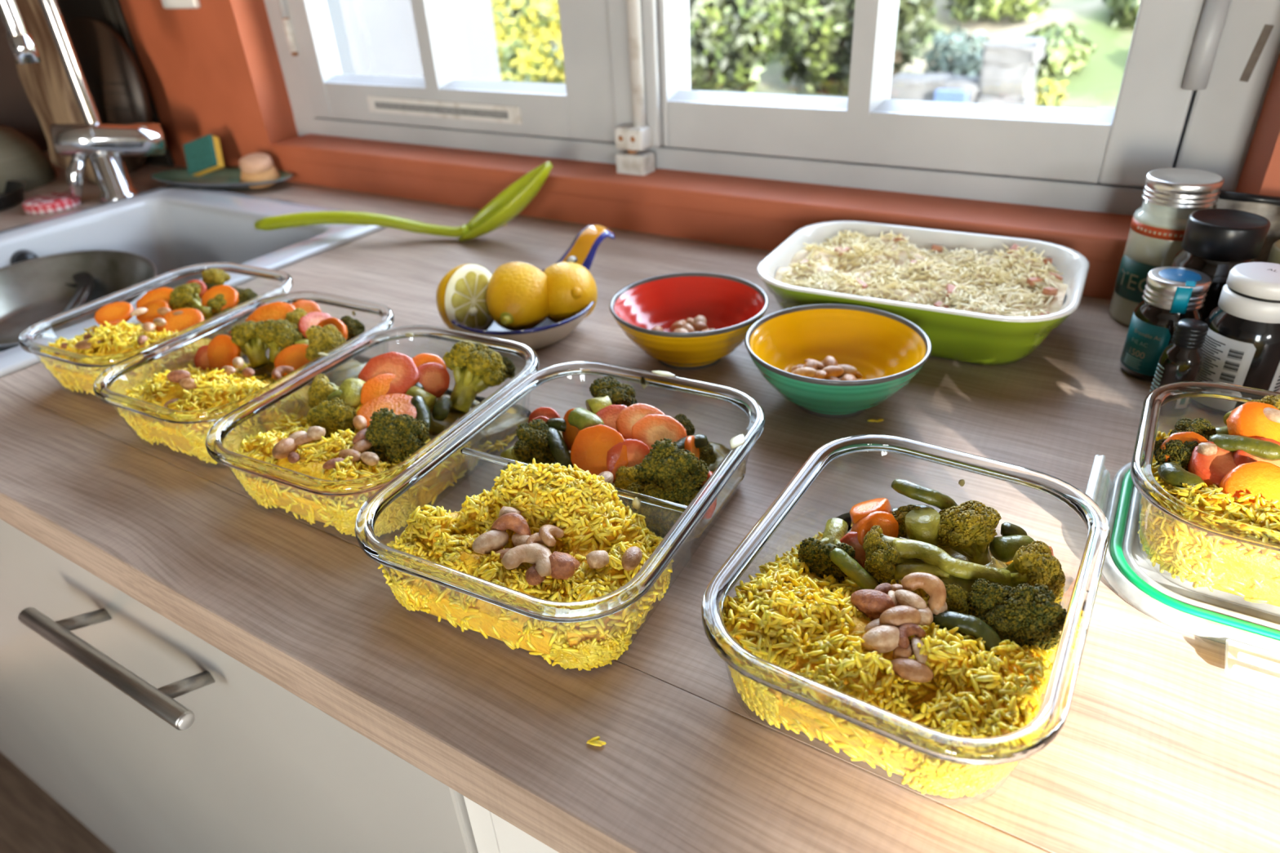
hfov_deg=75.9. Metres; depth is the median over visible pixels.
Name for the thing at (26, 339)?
glass container
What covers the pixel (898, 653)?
peanut
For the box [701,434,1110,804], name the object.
glass container
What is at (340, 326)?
carrot slice
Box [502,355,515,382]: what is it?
broccoli floret
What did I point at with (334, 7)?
trim
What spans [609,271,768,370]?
bowl
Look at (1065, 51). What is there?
bush
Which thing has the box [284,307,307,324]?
broccoli floret
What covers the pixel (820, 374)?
peanut
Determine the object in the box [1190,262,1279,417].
bottle
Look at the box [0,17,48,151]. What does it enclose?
wall
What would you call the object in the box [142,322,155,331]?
peanut
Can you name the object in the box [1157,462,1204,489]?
bean
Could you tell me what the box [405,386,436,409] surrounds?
stalk
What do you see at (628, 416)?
carrot slice
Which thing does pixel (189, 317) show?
carrot slice
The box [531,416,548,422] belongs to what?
carrot slice
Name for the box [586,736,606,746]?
grain
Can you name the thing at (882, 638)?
peanut
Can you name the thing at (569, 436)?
carrot slice
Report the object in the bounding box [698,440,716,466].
broccoli floret
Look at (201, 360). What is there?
carrot slice
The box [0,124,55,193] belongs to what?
bowl
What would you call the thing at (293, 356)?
carrot slice
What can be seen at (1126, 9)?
bush
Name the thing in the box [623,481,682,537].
broccoli floret
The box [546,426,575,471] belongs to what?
bean
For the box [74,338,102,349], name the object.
peanut
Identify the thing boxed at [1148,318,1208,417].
dropper bottle
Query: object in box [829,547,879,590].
bean
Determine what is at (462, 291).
lemon half
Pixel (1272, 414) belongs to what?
peanut
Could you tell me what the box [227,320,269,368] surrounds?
broccoli floret
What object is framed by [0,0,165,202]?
mixer tap
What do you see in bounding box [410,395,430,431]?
bean
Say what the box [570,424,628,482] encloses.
carrot slice
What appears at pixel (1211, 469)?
carrot slice
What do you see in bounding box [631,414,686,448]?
carrot slice
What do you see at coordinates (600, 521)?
rice
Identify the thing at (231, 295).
carrot slice
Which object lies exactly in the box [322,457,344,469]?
peanut
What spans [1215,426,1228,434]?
bean
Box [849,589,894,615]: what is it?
peanut
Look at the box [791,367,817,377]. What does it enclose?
peanut
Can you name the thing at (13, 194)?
pan
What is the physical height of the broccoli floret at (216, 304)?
0.026 m
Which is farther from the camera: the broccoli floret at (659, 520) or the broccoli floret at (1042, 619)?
the broccoli floret at (659, 520)
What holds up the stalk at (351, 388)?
on the rice at (341, 513)
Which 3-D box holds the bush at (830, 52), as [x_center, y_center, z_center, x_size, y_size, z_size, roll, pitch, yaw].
[1.661,-3.810,6.883,1.354,2.446,1.528,-22,36,-28]
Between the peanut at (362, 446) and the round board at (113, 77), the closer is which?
the peanut at (362, 446)
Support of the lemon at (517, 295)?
in the spoon rest
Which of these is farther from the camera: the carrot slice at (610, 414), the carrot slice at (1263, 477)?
the carrot slice at (610, 414)
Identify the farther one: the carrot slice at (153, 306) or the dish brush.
the dish brush
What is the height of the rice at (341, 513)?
0.047 m
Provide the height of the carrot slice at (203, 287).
0.016 m
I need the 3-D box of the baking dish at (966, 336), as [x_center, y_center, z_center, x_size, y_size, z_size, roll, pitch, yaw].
[0.226,-0.110,0.672,0.240,0.051,0.179,14,35,26]
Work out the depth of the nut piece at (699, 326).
0.64 m
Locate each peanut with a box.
[61,342,68,349]
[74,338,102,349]
[83,332,102,339]
[129,307,147,315]
[137,335,147,345]
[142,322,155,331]
[153,317,166,326]
[157,307,171,315]
[163,398,179,407]
[166,369,191,382]
[173,311,182,315]
[179,377,197,390]
[221,365,235,375]
[232,356,244,368]
[241,368,254,377]
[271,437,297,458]
[287,451,300,463]
[288,431,306,439]
[293,434,312,445]
[306,426,325,439]
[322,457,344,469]
[338,448,361,462]
[351,439,372,453]
[352,415,366,430]
[352,428,366,444]
[360,451,379,466]
[471,529,509,554]
[495,547,510,559]
[497,506,520,517]
[511,533,529,546]
[524,564,546,586]
[548,551,580,579]
[586,550,608,568]
[598,471,613,484]
[621,546,642,570]
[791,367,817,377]
[792,364,804,370]
[803,359,817,369]
[804,359,824,369]
[813,369,826,379]
[822,355,837,367]
[822,365,844,377]
[826,376,839,380]
[839,364,857,374]
[840,373,857,380]
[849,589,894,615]
[852,371,862,378]
[861,625,899,653]
[863,613,880,621]
[864,618,881,632]
[874,582,891,594]
[879,605,921,627]
[887,590,897,606]
[890,583,904,591]
[890,657,933,682]
[892,644,913,659]
[893,589,927,608]
[911,636,927,663]
[917,607,933,625]
[929,601,947,614]
[1196,442,1217,456]
[1262,407,1279,422]
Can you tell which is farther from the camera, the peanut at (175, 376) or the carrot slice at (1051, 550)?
the peanut at (175, 376)
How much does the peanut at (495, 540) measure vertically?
0.010 m
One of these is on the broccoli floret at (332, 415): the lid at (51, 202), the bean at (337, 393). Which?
the bean at (337, 393)
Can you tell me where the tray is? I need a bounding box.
[56,0,174,166]
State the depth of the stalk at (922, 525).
0.38 m
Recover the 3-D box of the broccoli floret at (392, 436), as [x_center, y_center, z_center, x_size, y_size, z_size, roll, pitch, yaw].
[-0.145,-0.001,0.506,0.041,0.041,0.068,2,31,8]
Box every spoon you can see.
[48,271,97,330]
[253,160,552,241]
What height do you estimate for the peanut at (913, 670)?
0.005 m
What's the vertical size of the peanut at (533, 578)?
0.008 m
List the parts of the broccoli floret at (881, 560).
crown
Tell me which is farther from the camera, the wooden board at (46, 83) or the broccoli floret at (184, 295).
the wooden board at (46, 83)
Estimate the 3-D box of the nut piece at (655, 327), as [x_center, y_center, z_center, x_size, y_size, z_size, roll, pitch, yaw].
[0.013,-0.074,0.646,0.011,0.011,0.013,4,32,12]
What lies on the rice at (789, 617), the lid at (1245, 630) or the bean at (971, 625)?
the bean at (971, 625)
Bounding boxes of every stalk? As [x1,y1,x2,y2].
[191,305,213,319]
[293,338,308,344]
[338,377,365,410]
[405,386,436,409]
[500,445,514,467]
[585,395,612,413]
[893,538,1011,585]
[893,562,949,580]
[904,507,940,546]
[938,574,996,592]
[1223,408,1234,426]
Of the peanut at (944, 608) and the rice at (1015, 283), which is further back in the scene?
the rice at (1015, 283)
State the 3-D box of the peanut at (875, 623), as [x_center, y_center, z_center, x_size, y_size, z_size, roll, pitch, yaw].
[0.098,0.081,0.334,0.013,0.004,0.007,-10,32,-11]
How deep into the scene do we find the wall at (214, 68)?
1.15 m
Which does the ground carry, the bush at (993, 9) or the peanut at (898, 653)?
the bush at (993, 9)
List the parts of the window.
vent plate, sash, bolt rod, sash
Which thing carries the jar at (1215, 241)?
on the countertop
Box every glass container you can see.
[17,262,293,407]
[93,291,394,468]
[204,324,539,542]
[354,360,764,665]
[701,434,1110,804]
[1130,381,1279,616]
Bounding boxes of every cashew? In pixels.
[271,365,293,380]
[491,512,530,535]
[501,542,551,577]
[524,533,555,547]
[538,524,564,546]
[897,622,926,648]
[901,572,946,611]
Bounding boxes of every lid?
[22,191,81,214]
[1086,454,1279,690]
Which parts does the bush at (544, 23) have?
stem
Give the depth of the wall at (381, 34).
2.41 m
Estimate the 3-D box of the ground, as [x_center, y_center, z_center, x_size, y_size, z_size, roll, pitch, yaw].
[4.511,-8.302,10.335,26.000,5.737,25.100,15,36,28]
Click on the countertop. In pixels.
(1158, 748)
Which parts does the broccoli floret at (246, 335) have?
crown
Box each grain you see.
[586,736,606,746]
[866,418,884,422]
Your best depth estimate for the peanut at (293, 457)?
0.47 m
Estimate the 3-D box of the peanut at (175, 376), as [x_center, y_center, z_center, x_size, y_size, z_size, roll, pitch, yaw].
[-0.310,-0.034,0.552,0.016,0.009,0.009,-4,31,-1]
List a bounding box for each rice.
[40,320,245,395]
[117,355,370,464]
[230,391,528,537]
[377,457,674,671]
[722,516,1057,798]
[773,230,1067,316]
[1137,429,1279,607]
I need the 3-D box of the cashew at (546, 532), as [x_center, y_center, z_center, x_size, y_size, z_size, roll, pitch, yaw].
[-0.043,0.052,0.392,0.010,0.009,0.016,6,32,15]
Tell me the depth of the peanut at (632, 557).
0.38 m
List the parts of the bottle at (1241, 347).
flip lid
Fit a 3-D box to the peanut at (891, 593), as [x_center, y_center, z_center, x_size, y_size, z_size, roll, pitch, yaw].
[0.106,0.073,0.344,0.005,0.006,0.011,8,33,18]
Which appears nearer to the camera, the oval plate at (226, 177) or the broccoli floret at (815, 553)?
the broccoli floret at (815, 553)
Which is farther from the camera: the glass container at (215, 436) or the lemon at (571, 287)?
the lemon at (571, 287)
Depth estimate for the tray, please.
1.26 m
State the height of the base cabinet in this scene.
0.836 m
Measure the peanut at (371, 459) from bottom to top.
0.007 m
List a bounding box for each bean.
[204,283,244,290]
[327,389,342,401]
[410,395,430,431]
[414,382,424,390]
[431,396,453,421]
[545,417,566,431]
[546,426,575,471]
[568,407,604,430]
[675,434,707,449]
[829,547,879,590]
[891,479,958,510]
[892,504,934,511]
[930,611,1001,657]
[989,534,1035,562]
[1000,521,1027,536]
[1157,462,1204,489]
[1208,434,1279,461]
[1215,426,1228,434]
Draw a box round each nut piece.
[650,325,663,331]
[669,321,684,332]
[673,328,688,332]
[675,320,685,324]
[681,323,694,332]
[685,317,693,327]
[693,315,706,323]
[693,321,707,332]
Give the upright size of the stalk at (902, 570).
0.011 m
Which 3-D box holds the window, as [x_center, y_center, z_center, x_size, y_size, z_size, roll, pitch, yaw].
[-0.042,-0.809,0.685,1.202,1.180,0.092,15,36,28]
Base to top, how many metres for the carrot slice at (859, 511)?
0.018 m
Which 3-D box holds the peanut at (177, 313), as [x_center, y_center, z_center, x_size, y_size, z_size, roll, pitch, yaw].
[-0.372,-0.091,0.663,0.015,0.004,0.008,-10,32,-10]
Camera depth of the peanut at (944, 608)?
0.34 m
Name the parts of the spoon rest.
handle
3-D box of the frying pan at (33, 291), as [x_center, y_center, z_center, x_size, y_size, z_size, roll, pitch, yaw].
[-0.689,-0.136,0.966,0.234,0.071,0.232,-8,31,-7]
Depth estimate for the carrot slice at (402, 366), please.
0.54 m
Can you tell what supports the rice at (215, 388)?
in the glass container at (102, 384)
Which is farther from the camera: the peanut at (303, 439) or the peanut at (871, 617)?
the peanut at (303, 439)
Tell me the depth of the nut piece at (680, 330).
0.63 m
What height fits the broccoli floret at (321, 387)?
0.029 m
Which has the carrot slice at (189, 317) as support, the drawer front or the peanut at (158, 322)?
the peanut at (158, 322)
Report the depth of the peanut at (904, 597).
0.34 m
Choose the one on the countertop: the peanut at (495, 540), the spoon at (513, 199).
the spoon at (513, 199)
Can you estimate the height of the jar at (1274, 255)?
0.080 m
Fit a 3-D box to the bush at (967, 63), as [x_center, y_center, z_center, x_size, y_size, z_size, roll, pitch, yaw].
[2.365,-2.710,6.112,0.543,0.482,0.569,-8,31,-7]
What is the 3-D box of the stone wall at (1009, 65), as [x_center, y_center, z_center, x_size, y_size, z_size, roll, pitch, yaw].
[2.433,-2.224,5.446,0.352,0.632,0.363,15,36,28]
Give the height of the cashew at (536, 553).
0.009 m
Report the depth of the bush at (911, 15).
6.13 m
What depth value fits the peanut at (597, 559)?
0.38 m
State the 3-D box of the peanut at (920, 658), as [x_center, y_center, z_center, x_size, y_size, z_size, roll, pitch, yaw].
[0.110,0.088,0.323,0.006,0.006,0.014,2,31,9]
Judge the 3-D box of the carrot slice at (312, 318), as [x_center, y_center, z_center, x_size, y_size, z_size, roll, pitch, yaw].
[-0.247,-0.077,0.630,0.025,0.017,0.029,11,34,22]
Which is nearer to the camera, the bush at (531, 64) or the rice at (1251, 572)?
the rice at (1251, 572)
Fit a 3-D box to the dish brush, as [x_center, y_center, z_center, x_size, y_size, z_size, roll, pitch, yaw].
[-0.550,-0.370,1.184,0.055,0.043,0.055,-29,39,-35]
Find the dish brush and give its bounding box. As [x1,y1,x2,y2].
[239,152,280,188]
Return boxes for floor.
[0,751,115,852]
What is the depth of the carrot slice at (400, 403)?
0.52 m
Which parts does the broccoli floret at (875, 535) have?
crown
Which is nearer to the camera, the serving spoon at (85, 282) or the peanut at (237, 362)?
the peanut at (237, 362)
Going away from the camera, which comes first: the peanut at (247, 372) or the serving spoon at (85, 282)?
the peanut at (247, 372)
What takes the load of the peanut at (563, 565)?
on the rice at (600, 521)
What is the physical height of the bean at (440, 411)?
0.012 m
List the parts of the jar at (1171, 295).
lid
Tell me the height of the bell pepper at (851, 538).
0.019 m
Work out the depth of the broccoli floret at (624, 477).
0.45 m
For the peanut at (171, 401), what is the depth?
0.54 m
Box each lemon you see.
[485,262,548,330]
[542,262,597,323]
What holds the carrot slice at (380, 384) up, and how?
on the carrot slice at (400, 403)
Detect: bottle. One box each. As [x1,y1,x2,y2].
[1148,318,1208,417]
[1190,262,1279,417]
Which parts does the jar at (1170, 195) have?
lid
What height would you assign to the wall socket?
0.080 m
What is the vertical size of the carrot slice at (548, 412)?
0.016 m
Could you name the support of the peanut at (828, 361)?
in the bowl at (888, 349)
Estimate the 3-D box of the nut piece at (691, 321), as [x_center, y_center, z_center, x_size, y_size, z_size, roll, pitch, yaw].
[0.039,-0.081,0.651,0.009,0.009,0.010,3,32,10]
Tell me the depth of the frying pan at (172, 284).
1.09 m
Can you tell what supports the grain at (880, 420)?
on the countertop
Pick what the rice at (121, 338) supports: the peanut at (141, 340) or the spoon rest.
the peanut at (141, 340)
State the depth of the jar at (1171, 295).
0.56 m
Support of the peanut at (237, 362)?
on the rice at (215, 388)
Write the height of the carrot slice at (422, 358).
0.020 m
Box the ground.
[491,0,1133,108]
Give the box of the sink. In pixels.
[0,184,386,377]
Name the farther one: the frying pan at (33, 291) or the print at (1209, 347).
the frying pan at (33, 291)
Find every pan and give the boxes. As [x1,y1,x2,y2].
[0,179,25,211]
[0,249,156,351]
[152,280,191,289]
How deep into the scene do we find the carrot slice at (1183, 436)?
0.41 m
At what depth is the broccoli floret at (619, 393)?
0.50 m
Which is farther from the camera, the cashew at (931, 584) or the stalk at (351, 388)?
the stalk at (351, 388)
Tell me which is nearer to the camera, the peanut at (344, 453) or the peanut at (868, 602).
the peanut at (868, 602)
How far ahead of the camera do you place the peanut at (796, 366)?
0.58 m
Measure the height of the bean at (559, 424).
0.009 m
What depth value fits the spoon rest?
0.68 m
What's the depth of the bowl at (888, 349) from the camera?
0.58 m
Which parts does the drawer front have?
handle post, handle, handle post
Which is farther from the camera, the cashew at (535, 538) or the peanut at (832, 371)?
the peanut at (832, 371)
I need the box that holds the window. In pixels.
[264,0,1279,215]
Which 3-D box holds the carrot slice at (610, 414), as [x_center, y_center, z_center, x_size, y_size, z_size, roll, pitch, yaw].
[-0.015,0.000,0.480,0.029,0.018,0.027,1,31,7]
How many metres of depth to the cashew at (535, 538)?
0.39 m
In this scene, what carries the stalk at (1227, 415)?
on the rice at (1251, 572)
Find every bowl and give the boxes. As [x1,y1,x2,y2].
[0,124,55,193]
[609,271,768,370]
[744,303,932,417]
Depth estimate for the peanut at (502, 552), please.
0.39 m
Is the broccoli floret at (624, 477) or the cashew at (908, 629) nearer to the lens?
the cashew at (908, 629)
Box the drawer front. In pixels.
[0,519,478,852]
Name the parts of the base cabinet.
drawer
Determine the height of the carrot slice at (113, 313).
0.013 m
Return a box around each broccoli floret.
[168,282,200,310]
[201,268,231,284]
[207,293,231,316]
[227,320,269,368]
[236,288,257,305]
[258,319,306,363]
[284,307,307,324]
[305,324,346,361]
[306,397,357,438]
[307,373,338,408]
[339,315,364,342]
[364,407,429,463]
[442,341,507,413]
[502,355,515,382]
[511,418,555,464]
[589,375,637,406]
[614,466,639,502]
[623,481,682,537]
[634,438,709,506]
[672,413,695,435]
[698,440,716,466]
[797,518,857,582]
[862,524,898,552]
[863,540,926,584]
[892,504,921,538]
[927,581,970,615]
[937,500,1001,565]
[967,578,1004,617]
[976,603,1022,644]
[992,583,1066,651]
[998,540,1065,604]
[1153,439,1199,471]
[1168,417,1216,440]
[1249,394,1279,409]
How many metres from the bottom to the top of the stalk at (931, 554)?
0.011 m
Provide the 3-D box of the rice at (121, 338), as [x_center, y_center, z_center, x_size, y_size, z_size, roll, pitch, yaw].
[-0.389,-0.078,0.680,0.126,0.050,0.169,12,35,24]
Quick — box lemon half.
[435,263,493,330]
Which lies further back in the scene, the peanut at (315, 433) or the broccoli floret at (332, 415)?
the broccoli floret at (332, 415)
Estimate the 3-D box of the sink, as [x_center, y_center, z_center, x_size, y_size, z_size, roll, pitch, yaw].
[-0.611,-0.116,0.986,0.460,0.188,0.477,15,36,28]
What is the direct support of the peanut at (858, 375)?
in the bowl at (888, 349)
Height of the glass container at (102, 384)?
0.050 m
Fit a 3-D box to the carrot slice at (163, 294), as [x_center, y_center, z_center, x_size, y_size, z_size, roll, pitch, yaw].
[-0.405,-0.104,0.691,0.035,0.018,0.030,-11,32,-12]
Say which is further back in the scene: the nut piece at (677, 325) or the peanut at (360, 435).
the nut piece at (677, 325)
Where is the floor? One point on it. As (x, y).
(32, 820)
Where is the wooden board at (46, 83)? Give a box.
[15,0,97,183]
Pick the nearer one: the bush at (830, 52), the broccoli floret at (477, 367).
the broccoli floret at (477, 367)
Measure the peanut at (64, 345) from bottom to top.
0.005 m
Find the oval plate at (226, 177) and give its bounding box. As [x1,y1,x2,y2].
[150,166,293,189]
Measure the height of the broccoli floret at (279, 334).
0.033 m
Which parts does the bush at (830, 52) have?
stem, stem, stem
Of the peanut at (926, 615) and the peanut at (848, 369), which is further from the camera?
the peanut at (848, 369)
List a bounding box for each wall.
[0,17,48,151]
[119,0,1279,299]
[339,0,501,80]
[889,71,979,102]
[974,35,1048,105]
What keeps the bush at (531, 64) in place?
on the ground
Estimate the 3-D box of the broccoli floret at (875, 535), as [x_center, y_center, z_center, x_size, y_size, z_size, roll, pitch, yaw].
[0.117,0.055,0.377,0.028,0.016,0.015,1,31,7]
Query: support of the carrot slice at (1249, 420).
on the rice at (1251, 572)
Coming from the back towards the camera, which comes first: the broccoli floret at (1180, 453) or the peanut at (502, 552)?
the broccoli floret at (1180, 453)
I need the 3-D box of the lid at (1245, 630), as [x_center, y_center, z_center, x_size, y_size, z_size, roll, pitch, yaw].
[0.318,0.060,0.407,0.177,0.023,0.188,15,36,28]
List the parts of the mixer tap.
spout, lever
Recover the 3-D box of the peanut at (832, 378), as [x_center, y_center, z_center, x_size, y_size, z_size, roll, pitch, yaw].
[0.133,-0.030,0.558,0.009,0.009,0.016,-20,35,-25]
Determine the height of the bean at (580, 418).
0.012 m
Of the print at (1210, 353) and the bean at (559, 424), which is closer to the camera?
the bean at (559, 424)
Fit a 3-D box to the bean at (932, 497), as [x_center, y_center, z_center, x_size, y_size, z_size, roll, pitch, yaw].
[0.139,0.035,0.401,0.033,0.016,0.012,9,33,19]
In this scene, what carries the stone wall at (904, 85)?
on the ground
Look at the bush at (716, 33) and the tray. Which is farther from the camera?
the bush at (716, 33)
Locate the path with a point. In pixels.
(1097, 108)
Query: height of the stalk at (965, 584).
0.015 m
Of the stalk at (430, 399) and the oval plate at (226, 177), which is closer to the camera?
the stalk at (430, 399)
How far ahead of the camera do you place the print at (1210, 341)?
0.52 m
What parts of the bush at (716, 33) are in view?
stem, stem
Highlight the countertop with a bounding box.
[0,151,1279,852]
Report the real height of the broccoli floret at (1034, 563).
0.030 m
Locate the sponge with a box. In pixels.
[182,134,224,176]
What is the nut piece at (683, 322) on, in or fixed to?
in the bowl at (730, 305)
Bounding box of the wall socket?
[160,0,200,8]
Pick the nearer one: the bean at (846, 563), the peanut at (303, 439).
the bean at (846, 563)
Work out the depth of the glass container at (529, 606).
0.42 m
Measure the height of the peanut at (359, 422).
0.008 m
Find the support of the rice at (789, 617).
in the glass container at (1022, 744)
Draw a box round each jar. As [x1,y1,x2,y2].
[1109,168,1224,326]
[1120,266,1211,382]
[1169,208,1271,322]
[1212,190,1279,262]
[1266,240,1279,263]
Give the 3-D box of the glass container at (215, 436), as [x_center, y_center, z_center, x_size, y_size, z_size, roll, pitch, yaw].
[-0.165,-0.002,0.533,0.157,0.051,0.190,13,35,25]
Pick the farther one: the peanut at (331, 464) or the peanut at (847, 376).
the peanut at (847, 376)
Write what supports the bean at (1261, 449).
on the carrot slice at (1240, 457)
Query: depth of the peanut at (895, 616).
0.33 m
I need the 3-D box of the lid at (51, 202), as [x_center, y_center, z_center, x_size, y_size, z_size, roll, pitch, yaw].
[-0.824,-0.314,1.151,0.069,0.014,0.069,15,36,28]
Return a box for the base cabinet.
[463,795,558,852]
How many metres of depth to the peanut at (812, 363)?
0.57 m
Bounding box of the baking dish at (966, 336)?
[756,220,1089,364]
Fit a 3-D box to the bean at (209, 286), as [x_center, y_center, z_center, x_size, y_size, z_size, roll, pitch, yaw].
[-0.362,-0.118,0.718,0.052,0.013,0.010,5,32,13]
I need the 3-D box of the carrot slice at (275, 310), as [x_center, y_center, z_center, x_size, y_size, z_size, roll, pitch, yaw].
[-0.282,-0.081,0.631,0.040,0.019,0.036,-11,32,-12]
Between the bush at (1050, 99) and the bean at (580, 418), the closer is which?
the bean at (580, 418)
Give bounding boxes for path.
[1097,107,1115,109]
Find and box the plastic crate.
[933,88,969,102]
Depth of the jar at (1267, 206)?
0.60 m
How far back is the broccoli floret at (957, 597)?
0.35 m
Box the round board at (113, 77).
[66,16,152,172]
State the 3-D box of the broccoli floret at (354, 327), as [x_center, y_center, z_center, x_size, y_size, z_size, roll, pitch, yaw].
[-0.228,-0.073,0.636,0.028,0.027,0.022,0,31,5]
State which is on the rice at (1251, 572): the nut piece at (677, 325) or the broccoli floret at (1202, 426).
the broccoli floret at (1202, 426)
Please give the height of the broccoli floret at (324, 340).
0.035 m
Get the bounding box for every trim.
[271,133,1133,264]
[325,0,355,74]
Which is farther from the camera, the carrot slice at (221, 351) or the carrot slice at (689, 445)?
the carrot slice at (221, 351)
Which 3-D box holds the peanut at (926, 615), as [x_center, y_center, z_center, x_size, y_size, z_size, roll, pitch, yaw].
[0.116,0.077,0.335,0.008,0.008,0.009,10,33,20]
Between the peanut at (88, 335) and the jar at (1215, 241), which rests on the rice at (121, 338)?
the peanut at (88, 335)
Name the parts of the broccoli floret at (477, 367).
crown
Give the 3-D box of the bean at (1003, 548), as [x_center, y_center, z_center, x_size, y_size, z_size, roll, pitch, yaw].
[0.174,0.057,0.382,0.021,0.012,0.014,-7,31,-7]
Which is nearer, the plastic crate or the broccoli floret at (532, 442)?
the broccoli floret at (532, 442)
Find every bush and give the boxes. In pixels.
[490,0,565,84]
[494,28,562,84]
[688,0,825,93]
[763,0,937,97]
[892,0,937,76]
[920,26,990,76]
[941,0,1051,23]
[1023,20,1099,75]
[1035,78,1069,106]
[1102,0,1140,28]
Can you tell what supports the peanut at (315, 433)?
on the rice at (341, 513)
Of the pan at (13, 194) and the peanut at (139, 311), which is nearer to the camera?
the peanut at (139, 311)
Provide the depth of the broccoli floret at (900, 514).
0.40 m
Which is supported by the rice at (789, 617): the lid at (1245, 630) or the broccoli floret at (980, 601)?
the broccoli floret at (980, 601)
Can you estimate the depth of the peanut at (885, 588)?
0.35 m
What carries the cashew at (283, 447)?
on the rice at (341, 513)
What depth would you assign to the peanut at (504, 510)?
0.40 m
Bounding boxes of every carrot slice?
[93,301,133,326]
[136,287,173,311]
[136,299,170,324]
[155,307,204,333]
[186,279,207,298]
[193,345,211,371]
[200,284,239,311]
[206,334,240,370]
[245,301,296,323]
[274,343,310,376]
[291,299,321,312]
[297,311,332,338]
[316,317,347,340]
[356,393,417,428]
[358,351,419,394]
[360,373,396,404]
[412,353,446,368]
[417,362,449,398]
[528,407,560,422]
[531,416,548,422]
[561,408,580,451]
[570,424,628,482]
[595,404,627,431]
[606,439,649,484]
[615,403,665,439]
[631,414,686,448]
[684,435,699,460]
[700,471,716,519]
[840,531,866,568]
[849,497,893,524]
[850,511,898,546]
[1048,546,1053,555]
[1160,431,1208,462]
[1187,441,1236,487]
[1218,461,1279,506]
[1226,401,1279,442]
[1232,437,1279,466]
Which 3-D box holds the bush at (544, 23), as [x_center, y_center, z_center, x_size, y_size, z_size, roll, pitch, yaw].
[-0.956,-3.881,7.586,1.258,1.698,1.380,-23,36,-29]
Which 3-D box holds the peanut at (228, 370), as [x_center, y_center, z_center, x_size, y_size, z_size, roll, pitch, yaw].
[-0.283,-0.039,0.564,0.014,0.004,0.008,21,39,34]
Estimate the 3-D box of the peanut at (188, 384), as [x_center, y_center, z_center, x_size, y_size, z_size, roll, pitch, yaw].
[-0.300,-0.028,0.546,0.014,0.008,0.008,11,34,22]
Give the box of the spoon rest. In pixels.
[444,223,614,349]
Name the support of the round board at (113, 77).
on the countertop
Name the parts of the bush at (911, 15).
stem, stem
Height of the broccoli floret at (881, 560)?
0.022 m
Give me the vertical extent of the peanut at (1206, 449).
0.006 m
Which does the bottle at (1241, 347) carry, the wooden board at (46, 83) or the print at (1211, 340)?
the print at (1211, 340)
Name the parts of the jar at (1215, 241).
lid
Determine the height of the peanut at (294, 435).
0.004 m
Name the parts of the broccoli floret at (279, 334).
crown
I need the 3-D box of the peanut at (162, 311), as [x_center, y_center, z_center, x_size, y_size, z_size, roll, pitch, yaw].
[-0.386,-0.093,0.666,0.012,0.006,0.007,3,32,10]
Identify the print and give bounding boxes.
[1200,347,1220,359]
[1204,342,1222,352]
[1205,334,1225,345]
[1205,337,1221,346]
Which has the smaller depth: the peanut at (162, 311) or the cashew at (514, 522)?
the cashew at (514, 522)
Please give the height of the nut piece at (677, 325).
0.012 m
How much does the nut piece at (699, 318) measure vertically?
0.010 m
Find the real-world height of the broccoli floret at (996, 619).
0.020 m
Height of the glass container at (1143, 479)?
0.050 m
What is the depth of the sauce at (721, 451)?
0.48 m

